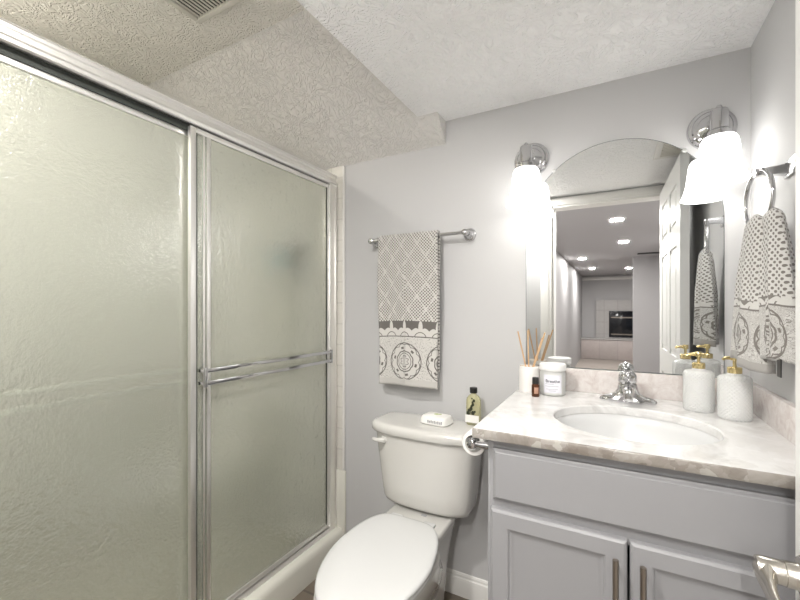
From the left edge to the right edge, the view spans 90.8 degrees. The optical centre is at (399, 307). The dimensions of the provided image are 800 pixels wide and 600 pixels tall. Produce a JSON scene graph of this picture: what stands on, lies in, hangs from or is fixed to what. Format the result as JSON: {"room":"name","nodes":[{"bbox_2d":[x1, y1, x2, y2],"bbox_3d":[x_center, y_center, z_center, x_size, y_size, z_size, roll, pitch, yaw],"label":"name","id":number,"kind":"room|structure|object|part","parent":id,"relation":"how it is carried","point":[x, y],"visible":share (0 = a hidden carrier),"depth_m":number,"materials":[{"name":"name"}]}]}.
{"room":"bathroom","nodes":[
{"label":"bathroom","id":0,"kind":"room"},
{"bbox_2d":[0,0,305,84],"bbox_3d":[-0.902,-1.250,1.490,1.489,0.100,1.550,0,0,29],"label":"ceiling","id":1,"kind":"structure","parent":0,"point":[144,41],"depth_m":1.69,"materials":[{"name":"white paint"}]},
{"bbox_2d":[165,0,242,23],"bbox_3d":[-0.784,-1.192,1.465,0.270,0.016,0.270,0,0,29],"label":"exhaust fan","id":2,"kind":"object","parent":1,"relation":"attached to","point":[200,11],"visible":1,"depth_m":1.56,"materials":[{"name":"grey plastic"}]},
{"bbox_2d":[146,10,445,169],"bbox_3d":[-0.600,-0.977,1.946,1.582,0.486,0.460,0,0,29],"label":"ceiling","id":3,"kind":"structure","parent":0,"point":[290,85],"depth_m":1.85,"materials":[{"name":"white paint"}]},
{"bbox_2d":[293,579,468,599],"bbox_3d":[-0.269,1.308,1.144,3.132,0.100,1.790,0,0,29],"label":"floor","id":4,"kind":"structure","parent":0,"point":[307,593],"depth_m":1.72,"materials":[{"name":"tile"}]},
{"bbox_2d":[243,526,342,599],"bbox_3d":[-1.107,1.022,1.593,1.026,0.470,1.534,0,0,29],"label":"shower tray","id":5,"kind":"object","parent":4,"relation":"on","point":[286,584],"visible":0.09,"depth_m":1.74,"materials":[{"name":"white ceramic"}]},
{"bbox_2d":[0,17,337,599],"bbox_3d":[-0.718,0.221,1.384,0.116,1.812,1.540,0,0,30],"label":"shower enclosure","id":6,"kind":"object","parent":5,"relation":"on","point":[168,270],"visible":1,"depth_m":1.25,"materials":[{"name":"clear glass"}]},
{"bbox_3d":[-0.894,0.247,1.089,0.018,1.720,0.795,0,0,29],"label":"sliding panel","id":7,"kind":"part","parent":6,"relation":"part of","materials":[{"name":"clear glass"}]},
{"bbox_3d":[-0.894,0.247,1.089,0.006,1.688,0.755,0,0,29],"label":"glass","id":8,"kind":"part","parent":6,"relation":"part of","materials":[{"name":"white"}]},
{"bbox_3d":[-0.542,0.241,1.679,0.018,1.732,0.750,0,0,29],"label":"sliding panel","id":9,"kind":"part","parent":6,"relation":"part of","materials":[{"name":"clear glass"}]},
{"bbox_3d":[-0.542,0.241,1.679,0.006,1.700,0.710,0,0,29],"label":"glass","id":10,"kind":"part","parent":6,"relation":"part of","materials":[{"name":"white"}]},
{"bbox_2d":[313,412,481,599],"bbox_3d":[-0.021,0.868,1.401,0.474,0.780,0.777,0,0,29],"label":"toilet","id":11,"kind":"object","parent":4,"relation":"on","point":[399,553],"visible":0.91,"depth_m":1.50,"materials":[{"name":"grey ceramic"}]},
{"bbox_3d":[-0.072,0.822,1.291,0.358,0.022,0.534,0,0,29],"label":"seat lid","id":12,"kind":"part","parent":11,"relation":"part of","materials":[{"name":"white plastic"}]},
{"bbox_3d":[-0.033,1.055,1.363,0.332,0.405,0.680,0,0,29],"label":"bowl","id":13,"kind":"part","parent":11,"relation":"part of","materials":[{"name":"grey ceramic"}]},
{"bbox_3d":[-0.085,0.549,1.642,0.059,0.032,0.032,0,0,29],"label":"flush lever","id":14,"kind":"part","parent":11,"relation":"part of","materials":[{"name":"grey ceramic"}]},
{"bbox_3d":[-0.075,0.843,1.286,0.352,0.016,0.516,0,0,29],"label":"seat","id":15,"kind":"part","parent":11,"relation":"part of","materials":[{"name":"white plastic"}]},
{"bbox_3d":[0.110,0.499,1.640,0.474,0.043,0.233,0,0,29],"label":"tank lid","id":16,"kind":"part","parent":11,"relation":"part of","materials":[{"name":"grey ceramic"}]},
{"bbox_3d":[0.112,0.671,1.645,0.444,0.302,0.210,0,0,29],"label":"tank","id":17,"kind":"part","parent":11,"relation":"part of","materials":[{"name":"grey ceramic"}]},
{"bbox_2d":[420,412,452,426],"bbox_3d":[0.153,0.461,1.639,0.127,0.034,0.095,0,0,37],"label":"soap","id":18,"kind":"object","parent":11,"relation":"on","point":[430,418],"visible":1,"depth_m":1.61,"materials":[{"name":"white paper"}]},
{"bbox_2d":[465,387,480,425],"bbox_3d":[0.301,0.402,1.617,0.058,0.152,0.042,0,0,29],"label":"oil bottle","id":19,"kind":"object","parent":11,"relation":"on","point":[473,401],"visible":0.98,"depth_m":1.60,"materials":[{"name":"beige"}]},
{"bbox_2d":[488,440,794,599],"bbox_3d":[0.664,0.800,1.132,0.681,0.914,0.640,0,0,29],"label":"vanity cabinet","id":20,"kind":"object","parent":4,"relation":"on","point":[562,525],"visible":0.78,"depth_m":0.89,"materials":[{"name":"grey paint"}]},
{"bbox_2d":[466,437,487,449],"bbox_3d":[0.261,0.394,1.191,0.084,0.042,0.172,0,0,29],"label":"paper holder","id":21,"kind":"object","parent":20,"relation":"attached to","point":[472,443],"visible":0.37,"depth_m":1.13,"materials":[{"name":"silver metal"}]},
{"bbox_2d":[462,429,487,455],"bbox_3d":[0.240,0.400,1.203,0.070,0.070,0.102,0,0,29],"label":"paper roll","id":22,"kind":"object","parent":21,"relation":"on","point":[475,452],"visible":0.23,"depth_m":1.17,"materials":[{"name":"white paper"}]},
{"bbox_3d":[0.379,0.825,0.970,0.312,0.596,0.019,0,0,29],"label":"door","id":23,"kind":"part","parent":20,"relation":"part of","materials":[{"name":"grey paint"}]},
{"bbox_3d":[0.483,0.627,0.884,0.012,0.135,0.032,0,0,29],"label":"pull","id":24,"kind":"part","parent":20,"relation":"part of","materials":[{"name":"silver metal"}]},
{"bbox_2d":[472,368,794,489],"bbox_3d":[0.658,0.350,1.153,0.713,0.238,0.645,0,0,29],"label":"countertop","id":25,"kind":"structure","parent":20,"relation":"on","point":[666,435],"depth_m":1.06,"materials":[{"name":"white stone"}]},
{"bbox_2d":[517,330,545,393],"bbox_3d":[0.494,0.201,1.485,0.073,0.232,0.093,0,0,-32],"label":"reed diffuser","id":26,"kind":"object","parent":25,"relation":"on","point":[526,372],"visible":0.92,"depth_m":1.47,"materials":[{"name":"white ceramic"}]},
{"bbox_2d":[532,377,539,396],"bbox_3d":[0.486,0.283,1.415,0.027,0.068,0.027,0,0,29],"label":"bottle","id":27,"kind":"object","parent":25,"relation":"on","point":[535,380],"visible":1,"depth_m":1.40,"materials":[{"name":"brown glass"}]},
{"bbox_2d":[539,362,565,395],"bbox_3d":[0.563,0.261,1.453,0.092,0.112,0.092,0,0,29],"label":"candle jar","id":28,"kind":"object","parent":25,"relation":"on","point":[552,374],"visible":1,"depth_m":1.42,"materials":[{"name":"white glass"}]},
{"bbox_2d":[545,383,558,391],"bbox_3d":[0.545,0.286,1.415,0.044,0.026,0.007,0,0,25],"label":"print","id":29,"kind":"object","parent":28,"relation":"attached to","point":[549,387],"depth_m":1.41,"materials":[{"name":"grey paper"}]},
{"bbox_3d":[0.563,0.216,1.453,0.092,0.023,0.092,0,0,29],"label":"lid","id":30,"kind":"part","parent":28,"relation":"part of","materials":[{"name":"white"}]},
{"bbox_2d":[599,370,657,405],"bbox_3d":[0.745,0.263,1.318,0.159,0.108,0.146,0,0,-28],"label":"faucet","id":31,"kind":"object","parent":25,"relation":"on","point":[627,392],"visible":1,"depth_m":1.30,"materials":[{"name":"silver metal"}]},
{"bbox_3d":[0.758,0.232,1.313,0.057,0.046,0.095,0,0,29],"label":"handle","id":32,"kind":"part","parent":31,"relation":"part of","materials":[{"name":"silver metal"}]},
{"bbox_3d":[0.740,0.278,1.279,0.042,0.050,0.128,0,0,29],"label":"spout","id":33,"kind":"part","parent":31,"relation":"part of","materials":[{"name":"silver metal"}]},
{"bbox_3d":[0.767,0.284,1.330,0.170,0.066,0.066,0,0,29],"label":"plate","id":34,"kind":"part","parent":31,"relation":"part of","materials":[{"name":"silver metal"}]},
{"bbox_2d":[556,413,719,444],"bbox_3d":[0.643,0.406,1.098,0.408,0.126,0.367,0,0,29],"label":"basin","id":35,"kind":"object","parent":25,"relation":"in","point":[637,427],"depth_m":1.23,"materials":[{"name":"white ceramic"}]},
{"bbox_2d":[683,351,714,412],"bbox_3d":[0.925,0.226,1.221,0.079,0.182,0.079,0,0,29],"label":"soap dispenser","id":36,"kind":"object","parent":25,"relation":"on","point":[698,382],"visible":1,"depth_m":1.19,"materials":[{"name":"white ceramic"}]},
{"bbox_2d":[717,356,752,421],"bbox_3d":[0.959,0.226,1.130,0.079,0.182,0.079,0,0,29],"label":"soap dispenser","id":37,"kind":"object","parent":25,"relation":"on","point":[734,389],"visible":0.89,"depth_m":1.10,"materials":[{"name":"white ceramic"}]},
{"bbox_3d":[0.530,0.627,0.859,0.012,0.135,0.032,0,0,29],"label":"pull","id":38,"kind":"part","parent":20,"relation":"part of","materials":[{"name":"silver metal"}]},
{"bbox_3d":[0.662,0.825,0.815,0.324,0.596,0.019,0,0,29],"label":"door","id":39,"kind":"part","parent":20,"relation":"part of","materials":[{"name":"grey paint"}]},
{"bbox_2d":[297,0,774,120],"bbox_3d":[0.297,-1.069,0.835,1.242,0.463,1.550,0,0,29],"label":"ceiling","id":40,"kind":"structure","parent":0,"point":[454,59],"depth_m":1.23,"materials":[{"name":"white paint"}]},
{"bbox_2d":[345,47,750,580],"bbox_3d":[0.000,-0.021,1.949,2.872,2.558,0.120,0,0,29],"label":"wall","id":41,"kind":"structure","parent":0,"point":[465,182],"depth_m":1.70,"materials":[{"name":"grey paint"}]},
{"bbox_2d":[325,166,342,469],"bbox_3d":[-0.736,0.053,2.277,1.026,1.570,0.009,0,0,29],"label":"trim","id":42,"kind":"structure","parent":41,"relation":"attached to","point":[338,171],"depth_m":2.04,"materials":[{"name":"tile"}]},
{"bbox_2d":[337,469,345,534],"bbox_3d":[-0.733,1.038,2.272,1.035,0.400,0.016,0,0,29],"label":"trim","id":43,"kind":"structure","parent":41,"relation":"attached to","point":[341,475],"depth_m":2.03,"materials":[{"name":"white plastic"}]},
{"bbox_2d":[343,166,344,470],"bbox_3d":[-0.288,0.053,2.030,0.012,1.570,0.013,0,0,29],"label":"trim","id":44,"kind":"structure","parent":41,"relation":"attached to","point":[343,166],"depth_m":2.02,"materials":[{"name":"white paint"}]},
{"bbox_2d":[368,228,475,248],"bbox_3d":[0.081,-0.318,1.792,0.524,0.056,0.077,0,0,29],"label":"towel bar","id":45,"kind":"object","parent":41,"relation":"attached to","point":[469,234],"visible":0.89,"depth_m":1.70,"materials":[{"name":"silver metal"}]},
{"bbox_3d":[-0.124,-0.318,1.904,0.056,0.056,0.077,0,0,29],"label":"post","id":46,"kind":"part","parent":45,"relation":"part of","materials":[{"name":"silver metal"}]},
{"bbox_2d":[377,230,439,388],"bbox_3d":[0.035,0.008,1.787,0.308,0.694,0.066,0,0,29],"label":"hand towel","id":47,"kind":"object","parent":45,"relation":"hanging from","point":[408,275],"visible":1,"depth_m":1.75,"materials":[{"name":"fabric"}]},
{"bbox_3d":[0.070,-0.318,1.771,0.468,0.015,0.015,0,0,29],"label":"rod","id":48,"kind":"part","parent":45,"relation":"part of","materials":[{"name":"silver metal"}]},
{"bbox_3d":[0.286,-0.318,1.680,0.056,0.056,0.077,0,0,29],"label":"post","id":49,"kind":"part","parent":45,"relation":"part of","materials":[{"name":"silver metal"}]},
{"bbox_2d":[445,568,487,599],"bbox_3d":[0.122,1.210,1.804,0.915,0.096,0.016,0,0,29],"label":"baseboard","id":50,"kind":"structure","parent":41,"relation":"attached to","point":[458,583],"depth_m":1.71,"materials":[{"name":"white paint"}]},
{"bbox_2d":[506,143,549,209],"bbox_3d":[0.486,-0.525,1.507,0.146,0.274,0.188,0,0,29],"label":"wall sconce","id":51,"kind":"object","parent":41,"relation":"attached to","point":[526,193],"visible":1,"depth_m":1.47,"materials":[{"name":"white glass"}]},
{"bbox_2d":[518,143,533,166],"bbox_3d":[0.476,-0.576,1.489,0.060,0.096,0.060,0,0,29],"label":"socket","id":52,"kind":"object","parent":51,"relation":"attached to","point":[526,151],"depth_m":1.47,"materials":[{"name":"silver metal"}]},
{"bbox_3d":[0.476,-0.458,1.489,0.146,0.140,0.146,0,0,29],"label":"lamp shade","id":53,"kind":"part","parent":51,"relation":"part of","materials":[{"name":"white glass"}]},
{"bbox_2d":[526,138,723,376],"bbox_3d":[0.787,-0.193,1.444,0.632,0.844,0.011,0,0,29],"label":"wall mirror","id":54,"kind":"object","parent":41,"relation":"attached to","point":[625,258],"visible":0.91,"depth_m":1.43,"materials":[{"name":"grey mirror"}]},
{"bbox_2d":[539,368,716,404],"bbox_3d":[0.821,0.274,1.421,0.683,0.086,0.018,0,0,29],"label":"backsplash","id":55,"kind":"structure","parent":41,"relation":"attached to","point":[651,385],"depth_m":1.43,"materials":[{"name":"stone"}]},
{"bbox_2d":[686,105,750,188],"bbox_3d":[0.992,-0.525,1.231,0.146,0.274,0.188,0,0,29],"label":"wall sconce","id":56,"kind":"object","parent":41,"relation":"attached to","point":[720,162],"visible":1,"depth_m":1.20,"materials":[{"name":"white glass"}]},
{"bbox_2d":[707,105,731,136],"bbox_3d":[0.982,-0.576,1.213,0.060,0.096,0.060,0,0,29],"label":"socket","id":57,"kind":"object","parent":56,"relation":"attached to","point":[718,117],"depth_m":1.19,"materials":[{"name":"silver metal"}]},
{"bbox_3d":[0.982,-0.458,1.213,0.146,0.140,0.146,0,0,29],"label":"lamp shade","id":58,"kind":"part","parent":56,"relation":"part of","materials":[{"name":"white glass"}]},
{"bbox_2d":[751,0,794,403],"bbox_3d":[0.798,0.029,0.561,0.100,2.458,1.550,0,0,29],"label":"wall","id":59,"kind":"structure","parent":0,"point":[773,47],"depth_m":1.07,"materials":[{"name":"grey paint"}]},
{"bbox_2d":[743,154,794,223],"bbox_3d":[0.934,-0.281,0.993,0.076,0.171,0.157,0,0,29],"label":"towel ring","id":60,"kind":"object","parent":59,"relation":"attached to","point":[787,169],"visible":0.75,"depth_m":0.98,"materials":[{"name":"silver metal"}]},
{"bbox_2d":[730,207,794,377],"bbox_3d":[0.902,-0.041,0.975,0.083,0.398,0.304,0,0,18],"label":"hand towel","id":61,"kind":"object","parent":60,"relation":"hanging from","point":[763,324],"visible":0.98,"depth_m":0.94,"materials":[{"name":"fabric"}]},
{"bbox_3d":[0.933,-0.344,0.993,0.063,0.026,0.026,0,0,29],"label":"post","id":62,"kind":"part","parent":60,"relation":"part of","materials":[{"name":"silver metal"}]},
{"bbox_3d":[0.956,-0.346,0.962,0.008,0.042,0.085,0,0,29],"label":"wall plate","id":63,"kind":"part","parent":60,"relation":"part of","materials":[{"name":"silver metal"}]},
{"bbox_2d":[752,0,799,599],"bbox_3d":[0.493,0.245,0.360,0.110,2.000,0.777,0,0,29],"label":"door","id":64,"kind":"structure","parent":59,"relation":"in","point":[770,572],"depth_m":0.68,"materials":[{"name":"white paint"}]},
{"bbox_3d":[0.591,0.450,0.617,0.036,0.056,0.125,0,0,29],"label":"lever","id":65,"kind":"part","parent":64,"relation":"part of","materials":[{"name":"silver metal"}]},
{"bbox_3d":[0.634,0.440,0.654,0.067,0.067,0.067,0,0,29],"label":"handle","id":66,"kind":"part","parent":64,"relation":"part of","materials":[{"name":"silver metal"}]}
]}

